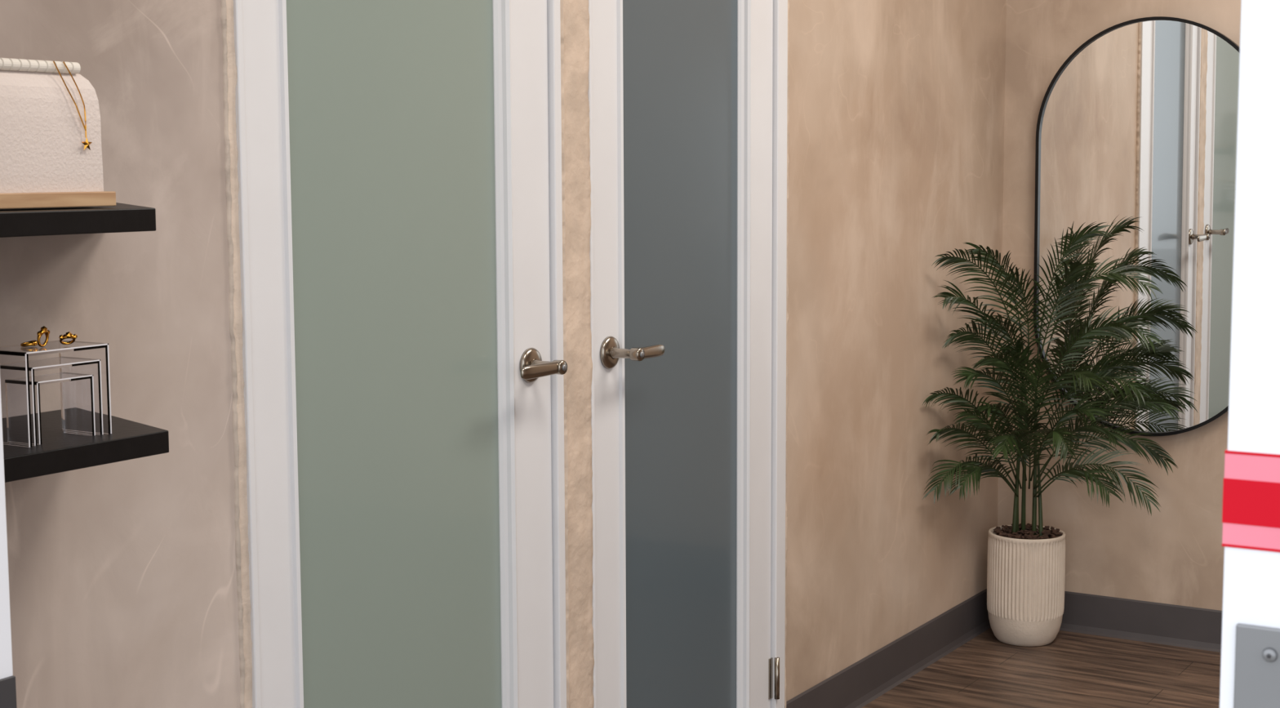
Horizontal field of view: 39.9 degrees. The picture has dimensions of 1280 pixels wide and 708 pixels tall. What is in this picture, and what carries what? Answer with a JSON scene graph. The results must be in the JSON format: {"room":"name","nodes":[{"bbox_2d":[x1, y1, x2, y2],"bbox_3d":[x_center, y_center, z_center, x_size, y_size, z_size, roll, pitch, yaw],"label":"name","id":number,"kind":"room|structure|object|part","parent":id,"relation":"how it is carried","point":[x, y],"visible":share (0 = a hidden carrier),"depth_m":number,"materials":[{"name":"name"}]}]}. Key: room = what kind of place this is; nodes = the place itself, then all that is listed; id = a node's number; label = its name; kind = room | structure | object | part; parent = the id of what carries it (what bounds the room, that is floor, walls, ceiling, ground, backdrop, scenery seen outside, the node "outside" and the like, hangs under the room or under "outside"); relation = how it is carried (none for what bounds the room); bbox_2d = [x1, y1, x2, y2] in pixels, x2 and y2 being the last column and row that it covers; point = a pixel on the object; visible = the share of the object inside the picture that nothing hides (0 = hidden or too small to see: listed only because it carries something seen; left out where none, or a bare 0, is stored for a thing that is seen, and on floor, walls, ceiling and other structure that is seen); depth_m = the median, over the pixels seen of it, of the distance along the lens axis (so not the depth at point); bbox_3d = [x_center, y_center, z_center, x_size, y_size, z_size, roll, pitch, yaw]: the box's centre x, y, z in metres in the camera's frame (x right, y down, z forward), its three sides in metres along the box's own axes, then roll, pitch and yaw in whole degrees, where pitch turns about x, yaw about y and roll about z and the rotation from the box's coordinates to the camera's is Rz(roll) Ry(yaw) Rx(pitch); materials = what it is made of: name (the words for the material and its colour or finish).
{"room":"clothing store","nodes":[
{"label":"clothing store","id":0,"kind":"room"},
{"bbox_2d":[0,0,1006,707],"bbox_3d":[-0.028,-0.397,3.526,0.140,2.750,3.903,3,7,32],"label":"wall","id":1,"kind":"structure","parent":0,"point":[122,575],"depth_m":3.95,"materials":[{"name":"beige paint"}]},
{"bbox_2d":[0,202,155,237],"bbox_3d":[-0.736,-0.154,2.019,0.260,0.030,0.564,3,7,32],"label":"floating shelf","id":2,"kind":"object","parent":1,"relation":"attached to","point":[121,217],"visible":0.82,"depth_m":1.96,"materials":[{"name":"black laminate"}]},
{"bbox_2d":[0,57,115,208],"bbox_3d":[-0.713,-0.241,1.926,0.056,0.165,0.308,3,7,32],"label":"display","id":3,"kind":"object","parent":2,"relation":"on","point":[45,162],"visible":1,"depth_m":1.98,"materials":[{"name":"beige fabric"}]},
{"bbox_2d":[53,61,92,150],"bbox_3d":[-0.644,-0.282,2.005,0.043,0.100,0.010,-4,7,-31],"label":"necklace","id":4,"kind":"object","parent":3,"relation":"hanging from","point":[86,144],"visible":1,"depth_m":2.01,"materials":[{"name":"gold metal"}]},
{"bbox_3d":[-0.647,-0.292,2.002,0.014,0.078,0.033,3,7,32],"label":"chain","id":5,"kind":"part","parent":4,"relation":"part of","materials":[{"name":"gold metal"}]},
{"bbox_3d":[-0.643,-0.293,2.008,0.023,0.078,0.003,-3,6,-21],"label":"chain","id":6,"kind":"part","parent":4,"relation":"part of","materials":[{"name":"gold metal"}]},
{"bbox_2d":[81,137,92,150],"bbox_3d":[-0.632,-0.240,2.018,0.004,0.015,0.016,3,7,32],"label":"pendant","id":7,"kind":"object","parent":4,"relation":"attached to","point":[86,144],"depth_m":2.02,"materials":[{"name":"gold metal"}]},
{"bbox_2d":[3,409,168,482],"bbox_3d":[-0.752,0.111,2.020,0.260,0.026,0.500,3,7,32],"label":"floating shelf","id":8,"kind":"object","parent":1,"relation":"attached to","point":[59,451],"visible":0.59,"depth_m":2.00,"materials":[{"name":"black laminate"}]},
{"bbox_2d":[0,340,111,447],"bbox_3d":[-0.682,0.044,2.026,0.081,0.106,0.118,3,7,32],"label":"display","id":9,"kind":"object","parent":8,"relation":"on","point":[83,376],"visible":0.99,"depth_m":2.02,"materials":[{"name":"clear"}]},
{"bbox_2d":[20,339,37,346],"bbox_3d":[-0.698,-0.012,2.018,0.019,0.007,0.020,3,7,32],"label":"ring","id":10,"kind":"object","parent":9,"relation":"on","point":[32,343],"visible":0.98,"depth_m":2.01,"materials":[{"name":"gold metal"}]},
{"bbox_2d":[36,325,49,346],"bbox_3d":[-0.678,-0.020,2.006,0.008,0.024,0.022,1,6,15],"label":"ring","id":11,"kind":"object","parent":9,"relation":"on","point":[43,330],"visible":1,"depth_m":2.00,"materials":[{"name":"gold metal"}]},
{"bbox_2d":[58,331,77,344],"bbox_3d":[-0.654,-0.018,2.016,0.018,0.016,0.020,3,7,32],"label":"ring","id":12,"kind":"object","parent":9,"relation":"on","point":[68,335],"visible":1,"depth_m":2.01,"materials":[{"name":"gold metal"}]},
{"bbox_2d":[220,0,252,707],"bbox_3d":[-0.576,0.022,2.535,0.011,2.130,0.027,3,7,32],"label":"trim","id":13,"kind":"structure","parent":1,"relation":"attached to","point":[229,68],"depth_m":2.53,"materials":[{"name":"paint"}]},
{"bbox_2d":[233,0,566,707],"bbox_3d":[-0.400,0.006,2.912,0.112,2.080,0.810,3,7,32],"label":"door frame","id":14,"kind":"structure","parent":1,"relation":"attached to","point":[553,17],"depth_m":3.17,"materials":[{"name":"white paint"}]},
{"bbox_2d":[242,0,567,707],"bbox_3d":[-0.349,0.023,2.876,0.119,2.038,0.766,3,7,32],"label":"door","id":15,"kind":"structure","parent":1,"relation":"in","point":[260,24],"depth_m":2.86,"materials":[{"name":"white paint"}]},
{"bbox_3d":[-0.391,0.032,2.881,0.008,1.877,0.555,3,7,32],"label":"frosted glass","id":16,"kind":"part","parent":15,"relation":"part of","materials":[{"name":"green glass"}]},
{"bbox_2d":[278,0,519,707],"bbox_3d":[-0.380,0.033,2.873,0.028,1.891,0.569,3,7,32],"label":"bead","id":17,"kind":"object","parent":15,"relation":"attached to","point":[501,8],"visible":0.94,"depth_m":3.07,"materials":[{"name":"white paint"}]},
{"bbox_3d":[-0.172,0.029,3.079,0.018,0.024,0.112,3,7,32],"label":"lever","id":18,"kind":"part","parent":15,"relation":"part of","materials":[{"name":"brown metal"}]},
{"bbox_3d":[-0.184,0.026,3.103,0.077,0.063,0.140,3,7,32],"label":"door lever handle","id":19,"kind":"part","parent":15,"relation":"part of","materials":[{"name":"silver metal"}]},
{"bbox_2d":[560,0,594,707],"bbox_3d":[-0.119,-0.057,3.264,0.016,2.130,0.104,3,7,32],"label":"wall strip","id":20,"kind":"object","parent":1,"relation":"attached to","point":[575,15],"depth_m":3.27,"materials":[{"name":"beige paint"}]},
{"bbox_2d":[591,0,773,707],"bbox_3d":[0.117,-0.058,3.624,0.119,2.038,0.735,3,7,32],"label":"door","id":21,"kind":"structure","parent":1,"relation":"in","point":[604,12],"depth_m":3.63,"materials":[{"name":"white paint"}]},
{"bbox_3d":[-0.007,-0.004,3.388,0.077,0.063,0.140,3,7,32],"label":"door lever handle","id":22,"kind":"part","parent":21,"relation":"part of","materials":[{"name":"silver metal"}]},
{"bbox_3d":[0.021,-0.004,3.387,0.018,0.024,0.112,3,7,32],"label":"lever","id":23,"kind":"part","parent":21,"relation":"part of","materials":[{"name":"brown metal"}]},
{"bbox_3d":[0.081,-0.050,3.639,0.008,1.877,0.514,3,7,32],"label":"frosted glass","id":24,"kind":"part","parent":21,"relation":"part of","materials":[{"name":"grey glass"}]},
{"bbox_2d":[617,0,751,707],"bbox_3d":[0.093,-0.049,3.632,0.028,1.891,0.528,3,7,32],"label":"bead","id":25,"kind":"object","parent":21,"relation":"attached to","point":[744,6],"visible":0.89,"depth_m":3.81,"materials":[{"name":"white paint"}]},
{"bbox_2d":[768,657,773,698],"bbox_3d":[0.299,0.740,4.029,0.003,0.094,0.017,3,7,32],"label":"hinge leaf","id":26,"kind":"object","parent":21,"relation":"attached to","point":[771,660],"depth_m":4.03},
{"bbox_2d":[587,0,787,707],"bbox_3d":[0.073,-0.076,3.671,0.112,2.080,0.800,3,7,32],"label":"door frame","id":27,"kind":"structure","parent":1,"relation":"attached to","point":[780,68],"depth_m":3.94,"materials":[{"name":"white paint"}]},
{"bbox_2d":[774,656,779,698],"bbox_3d":[0.313,0.740,4.030,0.012,0.096,0.012,3,7,32],"label":"hinge","id":28,"kind":"object","parent":1,"relation":"attached to","point":[776,659],"visible":1,"depth_m":4.03,"materials":[{"name":"silver metal"}]},
{"bbox_2d":[784,0,789,707],"bbox_3d":[0.328,-0.135,3.985,0.012,2.130,0.021,3,7,32],"label":"trim","id":29,"kind":"structure","parent":1,"relation":"attached to","point":[788,96],"depth_m":4.00,"materials":[{"name":"beige paint"}]},
{"bbox_2d":[784,588,991,707],"bbox_3d":[0.705,0.803,4.681,0.018,0.115,1.396,3,7,32],"label":"baseboard","id":30,"kind":"structure","parent":1,"relation":"attached to","point":[858,684],"depth_m":4.65,"materials":[{"name":"wood"}]},
{"bbox_2d":[861,626,1221,707],"bbox_3d":[1.944,1.133,2.522,4.722,0.100,4.103,3,7,32],"label":"floor","id":31,"kind":"structure","parent":0,"point":[1075,669],"depth_m":4.69,"materials":[{"name":"brown wood"}]},
{"bbox_2d":[922,220,1185,646],"bbox_3d":[1.120,0.246,4.765,0.556,1.202,0.593,3,7,32],"label":"areca palm","id":32,"kind":"object","parent":31,"relation":"on","point":[1026,562],"visible":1,"depth_m":4.86,"materials":[{"name":"green plant"}]},
{"bbox_2d":[986,524,1065,646],"bbox_3d":[1.102,0.663,5.043,0.218,0.314,0.218,3,7,32],"label":"ribbed pot","id":33,"kind":"object","parent":32,"relation":"attached to","point":[1026,562],"depth_m":4.96,"materials":[{"name":"beige ceramic"}]},
{"bbox_2d":[997,0,1241,610],"bbox_3d":[2.916,-0.468,4.075,4.562,2.750,0.140,3,7,32],"label":"wall","id":34,"kind":"structure","parent":0,"point":[1175,555],"depth_m":5.04,"materials":[{"name":"beige paint"}]},
{"bbox_2d":[1033,16,1239,435],"bbox_3d":[1.421,-0.347,4.909,0.660,1.162,0.044,3,7,32],"label":"wall mirror","id":35,"kind":"object","parent":34,"relation":"attached to","point":[1136,131],"visible":0.63,"depth_m":4.90,"materials":[{"name":"black mirror"}]},
{"bbox_2d":[1059,591,1222,652],"bbox_3d":[2.940,0.853,4.110,4.422,0.115,0.018,3,7,32],"label":"baseboard","id":36,"kind":"structure","parent":34,"relation":"attached to","point":[1179,625],"depth_m":5.04,"materials":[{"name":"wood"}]},
{"bbox_3d":[0.870,-0.099,0.660,4.702,2.750,0.050,3,7,32],"label":"wall","id":37,"kind":"structure","parent":0,"visible":0},
{"bbox_2d":[0,379,13,679],"bbox_3d":[-0.624,-0.015,1.597,0.064,2.400,0.055,3,7,32],"label":"trim","id":38,"kind":"structure","parent":37,"relation":"attached to","point":[6,649],"depth_m":1.62,"materials":[{"name":"white paint"}]},
{"bbox_2d":[0,675,17,707],"bbox_3d":[-0.589,0.374,1.625,0.006,0.180,0.041,3,7,32],"label":"baseboard","id":39,"kind":"structure","parent":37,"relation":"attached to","point":[7,685],"depth_m":1.63,"materials":[{"name":"grey paint"}]},
{"bbox_2d":[1219,0,1279,707],"bbox_3d":[0.389,0.046,0.973,0.114,2.400,0.055,3,7,32],"label":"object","id":40,"kind":"structure","parent":37,"relation":"attached to","point":[1251,577],"depth_m":0.96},
{"bbox_2d":[1222,448,1279,551],"bbox_3d":[0.389,0.081,0.976,0.117,0.054,0.056,3,7,32],"label":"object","id":41,"kind":"object","parent":37,"relation":"attached to","point":[1251,509],"visible":0.84,"depth_m":0.97,"materials":[{"name":"red plastic"}]},
{"bbox_2d":[1233,622,1279,707],"bbox_3d":[0.374,0.201,0.963,0.098,0.096,0.006,3,7,32],"label":"strike plate","id":42,"kind":"object","parent":37,"relation":"attached to","point":[1257,647],"visible":1,"depth_m":0.98,"materials":[{"name":"metal"}]}
]}

